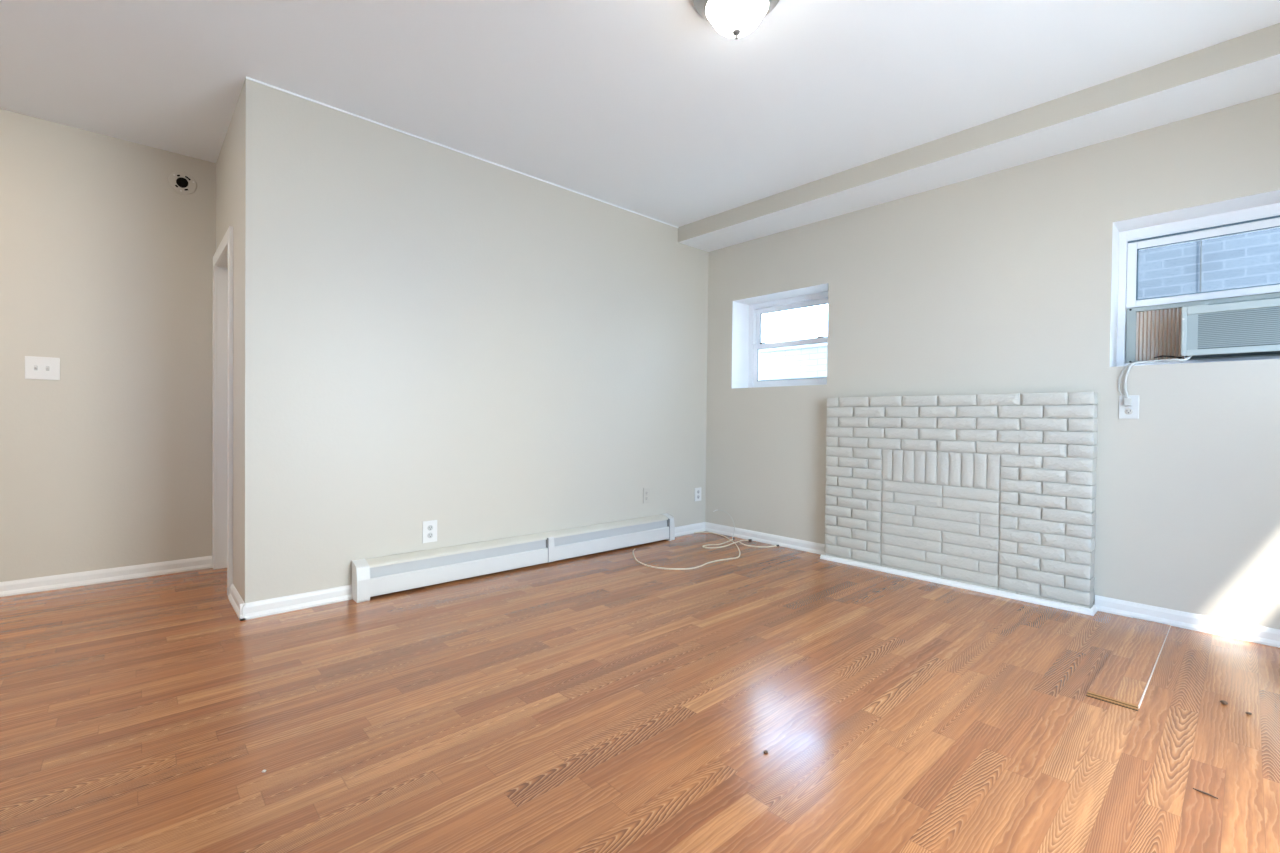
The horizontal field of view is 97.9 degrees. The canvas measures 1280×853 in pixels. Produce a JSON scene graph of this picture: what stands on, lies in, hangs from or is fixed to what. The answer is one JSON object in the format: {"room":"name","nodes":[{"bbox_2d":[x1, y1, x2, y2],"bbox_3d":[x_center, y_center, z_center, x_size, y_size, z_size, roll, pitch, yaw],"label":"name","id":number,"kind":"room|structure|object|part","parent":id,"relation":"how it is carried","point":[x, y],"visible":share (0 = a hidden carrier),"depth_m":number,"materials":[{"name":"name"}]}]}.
{"room":"empty living room","nodes":[
{"label":"empty living room","id":0,"kind":"room"},
{"bbox_2d":[0,109,215,581],"bbox_3d":[-2.728,-0.362,3.273,6.600,2.400,0.200,0,1,-42],"label":"wall","id":1,"kind":"structure","parent":0,"point":[106,268],"depth_m":2.99,"materials":[{"name":"beige paint"}]},
{"bbox_2d":[25,356,59,379],"bbox_3d":[-3.042,-0.297,2.838,0.122,0.115,0.020,0,1,-42],"label":"light switch","id":2,"kind":"object","parent":1,"relation":"attached to","point":[44,368],"visible":1,"depth_m":2.84,"materials":[{"name":"white plastic"}]},
{"bbox_2d":[0,556,212,596],"bbox_3d":[-3.816,0.806,2.154,3.480,0.070,0.019,0,1,-42],"label":"baseboard","id":3,"kind":"structure","parent":1,"relation":"attached to","point":[23,586],"depth_m":2.99,"materials":[{"name":"white paint"}]},
{"bbox_2d":[168,171,196,194],"bbox_3d":[-2.625,-1.400,3.202,0.128,0.128,0.009,0,1,-42],"label":"bracket","id":4,"kind":"object","parent":1,"relation":"attached to","point":[177,180],"visible":1,"depth_m":3.20,"materials":[{"name":"beige paint"}]},
{"bbox_2d":[216,89,241,595],"bbox_3d":[-2.137,-0.352,2.981,0.115,2.400,1.029,0,1,-42],"label":"wall","id":5,"kind":"structure","parent":0,"point":[229,161],"depth_m":2.89,"materials":[{"name":"beige paint"}]},
{"bbox_2d":[212,226,232,594],"bbox_3d":[-2.244,-0.074,3.074,0.116,1.841,0.750,0,1,-42],"label":"door frame","id":6,"kind":"structure","parent":5,"relation":"in","point":[226,243],"depth_m":2.80,"materials":[{"name":"white paint"}]},
{"bbox_3d":[-2.512,-0.080,3.293,0.016,1.841,0.064,0,1,-42],"label":"casing","id":7,"kind":"part","parent":6,"relation":"part of","materials":[{"name":"white paint"}]},
{"bbox_3d":[-2.272,-0.962,3.030,0.016,0.066,0.620,0,1,-42],"label":"head casing","id":8,"kind":"part","parent":6,"relation":"part of","materials":[{"name":"white paint"}]},
{"bbox_3d":[-2.050,-0.069,2.788,0.016,1.841,0.066,0,1,-42],"label":"casing","id":9,"kind":"part","parent":6,"relation":"part of","materials":[{"name":"white paint"}]},
{"bbox_2d":[228,584,245,620],"bbox_3d":[-1.898,0.821,2.621,0.019,0.070,0.414,0,1,-42],"label":"baseboard","id":10,"kind":"structure","parent":5,"relation":"attached to","point":[234,597],"depth_m":2.60,"materials":[{"name":"white paint"}]},
{"bbox_2d":[241,78,707,602],"bbox_3d":[-0.641,-0.343,3.572,3.120,2.400,0.120,0,1,-42],"label":"wall","id":11,"kind":"structure","parent":0,"point":[485,351],"depth_m":3.05,"materials":[{"name":"beige paint"}]},
{"bbox_2d":[240,584,352,620],"bbox_3d":[-1.603,0.824,2.623,0.457,0.070,0.019,0,1,-42],"label":"baseboard","id":12,"kind":"structure","parent":11,"relation":"attached to","point":[267,607],"depth_m":2.61,"materials":[{"name":"white paint"}]},
{"bbox_2d":[422,520,436,542],"bbox_3d":[-1.146,0.573,3.043,0.080,0.118,0.009,0,1,-42],"label":"electrical outlet","id":13,"kind":"object","parent":11,"relation":"attached to","point":[429,534],"visible":1,"depth_m":3.04,"materials":[{"name":"white plastic"}]},
{"bbox_2d":[246,77,678,227],"bbox_3d":[-0.720,-1.538,3.388,2.757,0.007,0.006,0,1,-42],"label":"trim","id":14,"kind":"structure","parent":11,"relation":"attached to","point":[248,78],"depth_m":3.02,"materials":[{"name":"white paint"}]},
{"bbox_2d":[643,488,649,502],"bbox_3d":[0.048,0.512,4.135,0.064,0.112,0.009,0,1,-42],"label":"electrical outlet","id":15,"kind":"object","parent":11,"relation":"attached to","point":[646,491],"visible":1,"depth_m":4.13,"materials":[{"name":"beige plastic"}]},
{"bbox_2d":[675,522,704,536],"bbox_3d":[0.376,0.822,4.435,0.455,0.070,0.019,0,1,-42],"label":"baseboard","id":16,"kind":"structure","parent":11,"relation":"attached to","point":[698,527],"depth_m":4.45,"materials":[{"name":"white paint"}]},
{"bbox_2d":[694,487,700,500],"bbox_3d":[0.472,0.550,4.523,0.078,0.108,0.009,0,1,-42],"label":"electrical outlet","id":17,"kind":"object","parent":11,"relation":"attached to","point":[697,490],"visible":1,"depth_m":4.52,"materials":[{"name":"white plastic"}]},
{"bbox_2d":[0,531,1279,852],"bbox_3d":[-0.942,0.939,1.547,6.900,0.120,5.199,0,1,-42],"label":"floor","id":18,"kind":"structure","parent":0,"point":[609,701],"depth_m":1.67,"materials":[{"name":"brown wood"}]},
{"bbox_2d":[352,513,674,602],"bbox_3d":[-0.588,0.763,3.501,2.226,0.190,0.093,0,1,-42],"label":"baseboard heater","id":19,"kind":"object","parent":18,"relation":"on","point":[371,577],"visible":1,"depth_m":3.23,"materials":[{"name":"metal"}]},
{"bbox_3d":[-0.958,0.800,3.116,1.045,0.094,0.014,0,1,-42],"label":"panel","id":20,"kind":"part","parent":19,"relation":"part of","materials":[{"name":"metal"}]},
{"bbox_2d":[366,514,667,567],"bbox_3d":[-0.592,0.687,3.506,2.186,0.033,0.070,0,1,-42],"label":"hood","id":21,"kind":"object","parent":19,"relation":"attached to","point":[405,559],"depth_m":3.31,"materials":[{"name":"beige paint"}]},
{"bbox_3d":[-0.160,0.799,3.846,1.031,0.094,0.014,0,1,-42],"label":"panel","id":22,"kind":"part","parent":19,"relation":"part of","materials":[{"name":"metal"}]},
{"bbox_2d":[633,532,739,569],"bbox_3d":[0.362,0.858,3.911,1.094,0.010,0.731,0,1,-42],"label":"coaxial cable","id":23,"kind":"object","parent":18,"relation":"on","point":[694,532],"visible":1,"depth_m":3.55,"materials":[{"name":"beige plastic"}]},
{"bbox_2d":[702,538,751,547],"bbox_3d":[0.647,0.853,4.094,0.464,0.023,0.111,0,1,-38],"label":"coiled cable","id":24,"kind":"object","parent":18,"relation":"on","point":[733,538],"visible":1,"depth_m":4.05,"materials":[{"name":"beige plastic"}]},
{"bbox_2d":[739,542,778,547],"bbox_3d":[0.862,0.859,4.033,0.284,0.017,0.082,1,1,12],"label":"cable tail","id":25,"kind":"object","parent":18,"relation":"on","point":[739,542],"visible":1,"depth_m":4.01,"materials":[{"name":"beige plastic"}]},
{"bbox_2d":[820,392,1097,615],"bbox_3d":[1.724,0.354,3.204,0.128,1.065,1.420,0,1,-42],"label":"brick fireplace","id":26,"kind":"object","parent":18,"relation":"on","point":[993,494],"visible":1,"depth_m":3.05,"materials":[{"name":"beige brick"}]},
{"bbox_3d":[1.711,0.874,3.204,0.109,0.026,1.420,0,1,-42],"label":"shoe moulding","id":27,"kind":"part","parent":26,"relation":"part of","materials":[{"name":"white paint"}]},
{"bbox_2d":[1086,618,1170,710],"bbox_3d":[1.949,0.897,2.195,1.120,0.010,0.132,0,1,-42],"label":"plank","id":28,"kind":"object","parent":18,"relation":"on","point":[1123,680],"visible":1,"depth_m":2.08,"materials":[{"name":"brown wood"}]},
{"bbox_2d":[1193,788,1217,798],"bbox_3d":[1.393,0.904,1.374,0.005,0.005,0.045,0,1,-34],"label":"wood splinter","id":29,"kind":"object","parent":18,"relation":"on","point":[1193,788],"visible":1,"depth_m":1.37,"materials":[{"name":"brown wood"}]},
{"bbox_2d":[0,0,1279,226],"bbox_3d":[-0.915,-1.595,1.515,6.900,0.150,5.199,0,1,-42],"label":"ceiling","id":30,"kind":"structure","parent":0,"point":[644,107],"depth_m":2.38,"materials":[{"name":"white paint"}]},
{"bbox_2d":[693,0,778,39],"bbox_3d":[0.336,-1.428,1.933,0.312,0.168,0.312,0,1,-42],"label":"ceiling light","id":31,"kind":"object","parent":30,"relation":"attached to","point":[735,19],"visible":1,"depth_m":1.91,"materials":[{"name":"white glass"}]},
{"bbox_3d":[0.336,-1.415,1.933,0.197,0.090,0.197,0,1,-42],"label":"lamp shade","id":32,"kind":"part","parent":31,"relation":"part of","materials":[{"name":"white glass"}]},
{"bbox_2d":[705,93,1279,629],"bbox_3d":[1.505,-0.323,3.760,0.300,2.400,5.199,0,1,-42],"label":"wall","id":33,"kind":"structure","parent":0,"point":[1005,281],"depth_m":2.86,"materials":[{"name":"beige paint"}]},
{"bbox_2d":[705,522,824,554],"bbox_3d":[0.910,0.831,4.175,0.019,0.070,1.125,0,1,-42],"label":"baseboard","id":34,"kind":"structure","parent":33,"relation":"attached to","point":[792,543],"depth_m":4.13,"materials":[{"name":"white paint"}]},
{"bbox_2d":[748,291,827,387],"bbox_3d":[1.185,-0.637,4.259,0.093,0.688,0.814,0,1,-42],"label":"window","id":35,"kind":"structure","parent":33,"relation":"in","point":[756,311],"depth_m":4.37,"materials":[{"name":"white plastic"}]},
{"bbox_3d":[1.175,-0.489,4.253,0.028,0.333,0.734,0,1,-42],"label":"sash","id":36,"kind":"part","parent":35,"relation":"part of","materials":[{"name":"white plastic"}]},
{"bbox_3d":[1.204,-0.780,4.273,0.026,0.321,0.730,0,1,-42],"label":"sash","id":37,"kind":"part","parent":35,"relation":"part of","materials":[{"name":"white plastic"}]},
{"bbox_2d":[678,23,1279,251],"bbox_3d":[1.661,-1.456,3.098,0.363,0.115,3.650,0,1,-42],"label":"beam","id":38,"kind":"structure","parent":33,"relation":"attached to","point":[1244,68],"depth_m":2.71,"materials":[{"name":"beige paint"}]},
{"bbox_2d":[1119,395,1138,418],"bbox_3d":[2.318,-0.092,2.643,0.009,0.110,0.072,0,1,-42],"label":"electrical outlet","id":39,"kind":"object","parent":33,"relation":"attached to","point":[1125,412],"visible":1,"depth_m":2.64,"materials":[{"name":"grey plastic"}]},
{"bbox_2d":[1125,408,1132,414],"bbox_3d":[2.318,-0.071,2.644,0.008,0.030,0.030,0,1,-42],"label":"receptacle","id":40,"kind":"object","parent":39,"relation":"attached to","point":[1128,411],"depth_m":2.64,"materials":[{"name":"beige plastic"}]},
{"bbox_2d":[1094,595,1279,647],"bbox_3d":[2.612,0.872,2.316,0.019,0.070,1.134,0,1,-42],"label":"baseboard","id":41,"kind":"structure","parent":33,"relation":"attached to","point":[1202,623],"depth_m":2.48,"materials":[{"name":"white paint"}]},
{"bbox_2d":[1116,203,1279,366],"bbox_3d":[2.778,-0.629,2.510,0.106,0.697,0.947,0,1,-42],"label":"window","id":42,"kind":"structure","parent":33,"relation":"in","point":[1266,217],"depth_m":2.66,"materials":[{"name":"white plastic"}]},
{"bbox_2d":[1118,292,1279,405],"bbox_3d":[2.811,-0.341,2.547,0.651,0.498,0.882,0,1,-42],"label":"air conditioner","id":43,"kind":"object","parent":42,"relation":"in","point":[1243,326],"visible":0.99,"depth_m":2.50,"materials":[{"name":"grey plastic"}]},
{"bbox_3d":[2.402,-0.232,2.590,0.239,0.197,0.053,1,1,36],"label":"power cord","id":44,"kind":"part","parent":43,"relation":"part of","materials":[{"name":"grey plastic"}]},
{"bbox_3d":[2.564,-0.451,2.748,0.020,0.256,0.176,0,1,-42],"label":"accordion panel","id":45,"kind":"part","parent":43,"relation":"part of","materials":[{"name":"beige plastic"}]},
{"bbox_3d":[2.480,-0.424,2.503,0.008,0.159,0.035,0,1,-42],"label":"blank panel","id":46,"kind":"part","parent":43,"relation":"part of","materials":[{"name":"grey plastic"}]},
{"bbox_3d":[2.775,-0.451,2.511,0.042,0.278,0.882,0,1,-42],"label":"mounting frame","id":47,"kind":"part","parent":43,"relation":"part of","materials":[{"name":"grey plastic"}]},
{"bbox_3d":[2.843,-0.424,2.560,0.588,0.210,0.463,0,1,-42],"label":"casing","id":48,"kind":"part","parent":43,"relation":"part of","materials":[{"name":"grey plastic"}]},
{"bbox_3d":[2.770,-0.753,2.501,0.035,0.325,0.885,0,1,-42],"label":"raised sash","id":49,"kind":"part","parent":42,"relation":"part of","materials":[{"name":"white plastic"}]},
{"label":"outside","id":50,"kind":"structure","parent":0,"visible":0},
{"bbox_3d":[4.640,0.970,7.001,8.700,0.200,14.000,0,1,-42],"label":"alley","id":51,"kind":"object","parent":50,"visible":0},
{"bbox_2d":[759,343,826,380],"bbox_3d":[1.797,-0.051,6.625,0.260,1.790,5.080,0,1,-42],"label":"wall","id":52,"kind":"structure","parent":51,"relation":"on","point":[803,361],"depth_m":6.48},
{"bbox_2d":[1138,228,1279,358],"bbox_3d":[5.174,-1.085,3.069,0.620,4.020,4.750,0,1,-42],"label":"house","id":53,"kind":"structure","parent":51,"relation":"on","point":[1249,259],"depth_m":3.98,"materials":[{"name":"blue brick"}]},
{"bbox_2d":[1200,240,1201,291],"bbox_3d":[4.035,-1.074,4.010,0.008,3.750,0.013,0,1,-42],"label":"cable","id":54,"kind":"object","parent":53,"relation":"attached to","point":[1201,240],"visible":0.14,"depth_m":4.01,"materials":[{"name":"black plastic"}]}
]}

